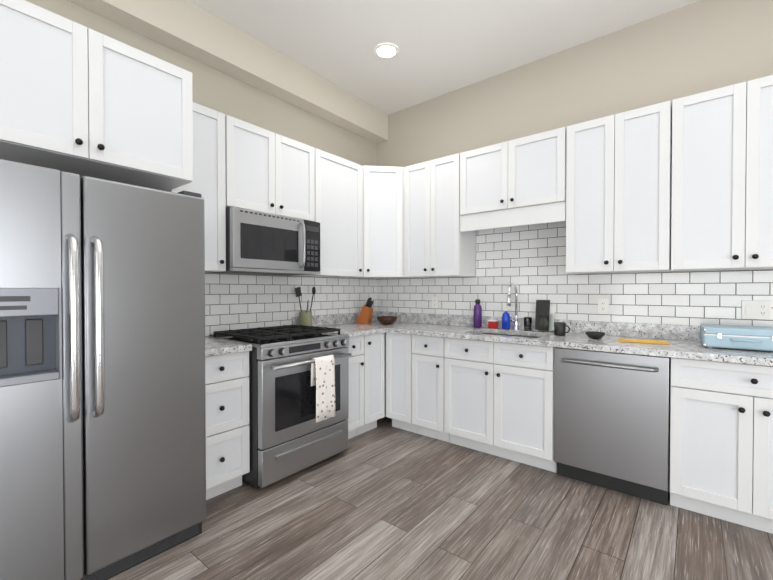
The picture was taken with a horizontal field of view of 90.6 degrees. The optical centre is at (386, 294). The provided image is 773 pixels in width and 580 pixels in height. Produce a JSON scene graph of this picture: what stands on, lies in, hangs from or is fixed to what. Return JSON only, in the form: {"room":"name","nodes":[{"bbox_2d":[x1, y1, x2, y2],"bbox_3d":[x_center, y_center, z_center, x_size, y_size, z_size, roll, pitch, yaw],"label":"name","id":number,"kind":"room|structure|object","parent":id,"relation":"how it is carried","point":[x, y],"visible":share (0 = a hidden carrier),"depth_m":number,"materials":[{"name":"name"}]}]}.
{"room":"kitchen","nodes":[
{"label":"kitchen","id":0,"kind":"room"},
{"bbox_2d":[25,0,376,278],"bbox_3d":[-2.148,-0.350,1.807,0.100,3.150,6.600,1,1,39],"label":"wall","id":1,"kind":"structure","parent":0,"point":[219,91],"depth_m":2.98,"materials":[{"name":"paint"}]},
{"bbox_2d":[0,0,192,190],"bbox_3d":[-1.571,-0.909,1.907,0.662,0.589,0.923,1,1,39],"label":"upper cabinet","id":2,"kind":"object","parent":1,"relation":"attached to","point":[79,99],"visible":0.98,"depth_m":1.74,"materials":[{"name":"white wood"}]},
{"bbox_2d":[169,102,225,272],"bbox_3d":[-1.288,-0.676,2.501,0.362,1.043,0.343,1,1,39],"label":"upper cabinet","id":3,"kind":"object","parent":1,"relation":"attached to","point":[208,182],"visible":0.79,"depth_m":2.47,"materials":[{"name":"white wood"}]},
{"bbox_2d":[225,115,314,220],"bbox_3d":[-0.939,-0.900,2.933,0.362,0.606,0.761,1,1,39],"label":"upper cabinet","id":4,"kind":"object","parent":1,"relation":"attached to","point":[268,171],"visible":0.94,"depth_m":2.80,"materials":[{"name":"white wood"}]},
{"bbox_2d":[207,207,319,275],"bbox_3d":[-0.906,-0.374,2.912,0.448,0.422,0.756,1,1,39],"label":"microwave","id":5,"kind":"object","parent":4,"relation":"attached to","point":[261,243],"visible":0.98,"depth_m":2.74,"materials":[{"name":"silver metal"}]},
{"bbox_2d":[205,273,376,336],"bbox_3d":[-0.836,0.173,3.356,0.009,0.669,2.280,1,1,39],"label":"tile backsplash","id":6,"kind":"structure","parent":1,"relation":"attached to","point":[232,301],"depth_m":3.20,"materials":[{"name":"white tile"}]},
{"bbox_2d":[291,148,361,277],"bbox_3d":[-0.521,-0.688,3.455,0.362,1.043,0.563,1,1,39],"label":"upper cabinet","id":7,"kind":"object","parent":1,"relation":"attached to","point":[338,199],"visible":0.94,"depth_m":3.36,"materials":[{"name":"white wood"}]},
{"bbox_2d":[340,165,414,278],"bbox_3d":[-0.058,-0.692,3.837,0.605,1.043,0.605,1,1,39],"label":"upper cabinet","id":8,"kind":"object","parent":1,"relation":"attached to","point":[382,222],"visible":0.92,"depth_m":3.61,"materials":[{"name":"white wood"}]},
{"bbox_2d":[384,332,386,416],"bbox_3d":[-0.068,0.716,3.860,0.583,0.772,0.606,1,1,39],"label":"base cabinet","id":9,"kind":"object","parent":1,"relation":"attached to","point":[385,374],"visible":0.07,"depth_m":3.46,"materials":[{"name":"white wood"}]},
{"bbox_2d":[108,417,772,579],"bbox_3d":[0.073,1.275,0.041,5.800,0.060,6.600,1,1,39],"label":"floor","id":10,"kind":"structure","parent":0,"point":[384,499],"depth_m":1.99,"materials":[{"name":"brown wood"}]},
{"bbox_2d":[0,159,205,579],"bbox_3d":[-1.477,0.358,1.824,0.875,1.734,0.886,1,1,39],"label":"refrigerator","id":11,"kind":"object","parent":10,"relation":"on","point":[102,396],"visible":1,"depth_m":1.57,"materials":[{"name":"silver metal"}]},
{"bbox_2d":[205,351,249,499],"bbox_3d":[-1.192,0.782,2.417,0.638,0.872,0.379,1,1,39],"label":"base cabinet","id":12,"kind":"object","parent":10,"relation":"on","point":[227,423],"visible":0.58,"depth_m":2.28,"materials":[{"name":"white wood"}]},
{"bbox_2d":[205,337,251,356],"bbox_3d":[-1.191,0.275,2.417,0.633,0.138,0.370,1,1,39],"label":"countertop","id":13,"kind":"structure","parent":12,"relation":"on","point":[213,346],"depth_m":2.31,"materials":[{"name":"grey stone"}]},
{"bbox_2d":[206,325,351,488],"bbox_3d":[-0.764,0.736,2.810,0.768,0.956,0.754,1,1,39],"label":"range","id":14,"kind":"object","parent":10,"relation":"on","point":[288,435],"visible":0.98,"depth_m":2.51,"materials":[{"name":"silver metal"}]},
{"bbox_2d":[311,355,335,422],"bbox_3d":[-0.433,0.636,2.626,0.060,0.428,0.176,1,1,39],"label":"hanging towel","id":15,"kind":"object","parent":14,"relation":"hanging from","point":[323,374],"visible":0.98,"depth_m":2.60,"materials":[{"name":"white fabric"}]},
{"bbox_2d":[347,335,363,438],"bbox_3d":[-0.500,0.772,3.280,0.638,0.872,0.291,1,1,39],"label":"base cabinet","id":16,"kind":"object","parent":10,"relation":"on","point":[356,385],"visible":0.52,"depth_m":3.15,"materials":[{"name":"white wood"}]},
{"bbox_2d":[292,313,388,336],"bbox_3d":[-0.413,0.264,3.363,0.660,0.138,0.540,1,1,39],"label":"countertop","id":17,"kind":"structure","parent":16,"relation":"on","point":[347,322],"depth_m":3.57,"materials":[{"name":"grey stone"}]},
{"bbox_2d":[295,287,315,325],"bbox_3d":[-0.711,0.111,3.308,0.131,0.367,0.190,1,1,39],"label":"utensil crock","id":18,"kind":"object","parent":17,"relation":"on","point":[305,318],"visible":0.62,"depth_m":3.28,"materials":[{"name":"green ceramic"}]},
{"bbox_2d":[356,333,383,435],"bbox_3d":[-0.322,0.770,3.500,0.638,0.872,0.269,1,1,39],"label":"base cabinet","id":19,"kind":"object","parent":10,"relation":"on","point":[373,354],"depth_m":3.33,"materials":[{"name":"white wood"}]},
{"bbox_2d":[386,332,416,432],"bbox_3d":[0.290,0.769,3.577,0.275,0.872,0.603,1,1,39],"label":"base cabinet","id":20,"kind":"object","parent":10,"relation":"on","point":[399,353],"visible":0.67,"depth_m":3.35,"materials":[{"name":"white wood"}]},
{"bbox_2d":[412,335,449,441],"bbox_3d":[0.512,0.771,3.377,0.315,0.872,0.637,1,1,39],"label":"base cabinet","id":21,"kind":"object","parent":10,"relation":"on","point":[428,357],"visible":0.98,"depth_m":3.16,"materials":[{"name":"white wood"}]},
{"bbox_2d":[444,333,556,472],"bbox_3d":[0.959,0.775,3.017,0.827,0.872,0.637,1,1,39],"label":"base cabinet","id":22,"kind":"object","parent":10,"relation":"on","point":[499,399],"visible":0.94,"depth_m":2.77,"materials":[{"name":"white wood"}]},
{"bbox_2d":[353,311,772,365],"bbox_3d":[1.184,0.270,2.833,3.814,0.138,0.634,1,1,39],"label":"countertop","id":23,"kind":"structure","parent":22,"relation":"on","point":[684,341],"depth_m":2.68,"materials":[{"name":"grey stone"}]},
{"bbox_2d":[357,297,373,323],"bbox_3d":[-0.206,0.156,3.791,0.156,0.266,0.096,0,1,22],"label":"knife block","id":24,"kind":"object","parent":23,"relation":"on","point":[365,314],"visible":0.98,"depth_m":3.75,"materials":[{"name":"brown wood"}]},
{"bbox_2d":[377,316,396,324],"bbox_3d":[0.005,0.253,3.727,0.210,0.075,0.210,1,1,39],"label":"bowl","id":25,"kind":"object","parent":23,"relation":"on","point":[386,320],"visible":1,"depth_m":3.66,"materials":[{"name":"brown"}]},
{"bbox_2d":[473,299,481,327],"bbox_3d":[0.816,0.168,3.428,0.072,0.251,0.071,1,1,39],"label":"bottle","id":26,"kind":"object","parent":23,"relation":"on","point":[477,321],"visible":1,"depth_m":3.40,"materials":[{"name":"purple"}]},
{"bbox_2d":[488,320,497,328],"bbox_3d":[0.932,0.258,3.348,0.074,0.072,0.064,1,1,39],"label":"tin","id":27,"kind":"object","parent":23,"relation":"on","point":[492,324],"visible":1,"depth_m":3.33,"materials":[{"name":"red metal"}]},
{"bbox_2d":[502,306,509,329],"bbox_3d":[1.020,0.196,3.273,0.068,0.198,0.074,1,1,39],"label":"dish soap bottle","id":28,"kind":"object","parent":23,"relation":"on","point":[505,320],"visible":1,"depth_m":3.25,"materials":[{"name":"blue plastic"}]},
{"bbox_2d":[482,333,537,337],"bbox_3d":[0.959,0.437,3.021,0.573,0.197,0.408,1,1,39],"label":"sink basin","id":29,"kind":"object","parent":23,"relation":"in","point":[511,335],"depth_m":3.21,"materials":[{"name":"silver metal"}]},
{"bbox_2d":[507,283,519,329],"bbox_3d":[1.033,0.098,3.179,0.087,0.396,0.215,1,1,39],"label":"faucet","id":30,"kind":"object","parent":23,"relation":"on","point":[515,321],"visible":1,"depth_m":3.22,"materials":[{"name":"silver metal"}]},
{"bbox_2d":[524,317,531,330],"bbox_3d":[1.168,0.241,3.162,0.066,0.110,0.065,1,1,39],"label":"glass tumbler","id":31,"kind":"object","parent":23,"relation":"on","point":[527,323],"visible":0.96,"depth_m":3.14,"materials":[{"name":"black"}]},
{"bbox_2d":[532,300,554,332],"bbox_3d":[1.273,0.170,3.077,0.170,0.255,0.076,1,1,39],"label":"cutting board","id":32,"kind":"object","parent":23,"relation":"on","point":[545,317],"visible":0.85,"depth_m":3.07,"materials":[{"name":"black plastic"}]},
{"bbox_2d":[554,322,569,335],"bbox_3d":[1.289,0.253,2.811,0.110,0.095,0.080,1,1,39],"label":"mug","id":33,"kind":"object","parent":23,"relation":"on","point":[559,328],"visible":0.98,"depth_m":2.79,"materials":[{"name":"black ceramic"}]},
{"bbox_2d":[585,331,604,338],"bbox_3d":[1.444,0.281,2.648,0.124,0.042,0.124,1,1,39],"label":"bowl","id":34,"kind":"object","parent":23,"relation":"on","point":[594,335],"visible":1,"depth_m":2.61,"materials":[{"name":"black ceramic"}]},
{"bbox_2d":[618,338,669,344],"bbox_3d":[1.651,0.298,2.464,0.270,0.012,0.120,0,1,32],"label":"cutting board","id":35,"kind":"object","parent":23,"relation":"on","point":[643,341],"visible":1,"depth_m":2.43,"materials":[{"name":"orange"}]},
{"bbox_2d":[700,324,772,350],"bbox_3d":[2.050,0.247,2.204,0.375,0.121,0.308,1,1,39],"label":"case","id":36,"kind":"object","parent":23,"relation":"on","point":[739,337],"visible":1,"depth_m":2.13,"materials":[{"name":"blue plastic"}]},
{"bbox_2d":[554,347,670,505],"bbox_3d":[1.508,0.783,2.543,0.612,0.868,0.633,1,1,39],"label":"dishwasher","id":37,"kind":"object","parent":10,"relation":"on","point":[611,420],"visible":0.88,"depth_m":2.32,"materials":[{"name":"silver metal"}]},
{"bbox_2d":[670,358,772,533],"bbox_3d":[2.031,0.785,2.156,0.677,0.872,0.637,1,1,39],"label":"base cabinet","id":38,"kind":"object","parent":10,"relation":"on","point":[721,440],"visible":1,"depth_m":2.02,"materials":[{"name":"white wood"}]},
{"bbox_2d":[188,0,699,114],"bbox_3d":[0.073,-1.954,0.003,5.800,0.100,6.600,1,1,39],"label":"ceiling","id":39,"kind":"structure","parent":0,"point":[445,46],"depth_m":2.84,"materials":[{"name":"paint"}]},
{"bbox_2d":[67,0,387,143],"bbox_3d":[-2.048,-1.786,1.711,0.154,0.274,6.398,1,1,39],"label":"soffit beam","id":40,"kind":"structure","parent":39,"relation":"attached to","point":[191,30],"depth_m":2.82,"materials":[{"name":"paint"}]},
{"bbox_2d":[374,43,397,58],"bbox_3d":[-0.001,-1.933,3.040,0.190,0.012,0.190,1,1,39],"label":"recessed light","id":41,"kind":"object","parent":39,"relation":"in","point":[386,50],"visible":1,"depth_m":3.02,"materials":[{"name":"white plastic"}]},
{"bbox_2d":[377,0,772,278],"bbox_3d":[2.110,-0.359,2.555,5.600,3.150,0.100,1,1,39],"label":"wall","id":42,"kind":"structure","parent":0,"point":[700,46],"depth_m":2.88,"materials":[{"name":"paint"}]},
{"bbox_2d":[404,153,475,277],"bbox_3d":[0.485,-0.689,3.558,0.581,1.043,0.362,1,1,39],"label":"upper cabinet","id":43,"kind":"object","parent":42,"relation":"attached to","point":[437,243],"visible":0.96,"depth_m":3.42,"materials":[{"name":"white wood"}]},
{"bbox_2d":[460,127,566,215],"bbox_3d":[1.042,-0.940,3.108,0.837,0.530,0.362,1,1,39],"label":"upper cabinet","id":44,"kind":"object","parent":42,"relation":"attached to","point":[527,171],"visible":0.96,"depth_m":2.96,"materials":[{"name":"white wood"}]},
{"bbox_2d":[460,201,565,231],"bbox_3d":[0.963,-0.603,3.014,0.837,0.138,0.020,1,1,39],"label":"valance","id":45,"kind":"object","parent":44,"relation":"attached to","point":[540,214],"visible":1,"depth_m":2.97,"materials":[{"name":"white wood"}]},
{"bbox_2d":[377,221,772,326],"bbox_3d":[1.427,-0.187,3.034,3.934,0.969,0.009,1,1,39],"label":"tile backsplash","id":46,"kind":"structure","parent":42,"relation":"attached to","point":[529,261],"depth_m":3.06,"materials":[{"name":"white tile"}]},
{"bbox_2d":[432,297,437,307],"bbox_3d":[0.478,0.077,3.787,0.072,0.116,0.007,1,1,39],"label":"electrical outlet","id":47,"kind":"object","parent":46,"relation":"attached to","point":[434,302],"visible":1,"depth_m":3.78,"materials":[{"name":"white plastic"}]},
{"bbox_2d":[598,299,608,313],"bbox_3d":[1.624,0.088,2.866,0.072,0.116,0.007,1,1,39],"label":"electrical outlet","id":48,"kind":"object","parent":46,"relation":"attached to","point":[603,306],"visible":1,"depth_m":2.86,"materials":[{"name":"white plastic"}]},
{"bbox_2d":[741,300,770,319],"bbox_3d":[2.267,0.094,2.348,0.131,0.116,0.009,1,1,39],"label":"electrical outlet","id":49,"kind":"object","parent":46,"relation":"attached to","point":[758,310],"visible":1,"depth_m":2.35,"materials":[{"name":"white plastic"}]},
{"bbox_2d":[566,101,671,273],"bbox_3d":[1.605,-0.678,2.658,0.599,1.043,0.362,1,1,39],"label":"upper cabinet","id":50,"kind":"object","parent":42,"relation":"attached to","point":[618,189],"visible":1,"depth_m":2.52,"materials":[{"name":"white wood"}]},
{"bbox_2d":[671,75,772,271],"bbox_3d":[2.104,-0.674,2.257,0.671,1.043,0.362,1,1,39],"label":"upper cabinet","id":51,"kind":"object","parent":42,"relation":"attached to","point":[722,185],"visible":1,"depth_m":2.21,"materials":[{"name":"white wood"}]}
]}

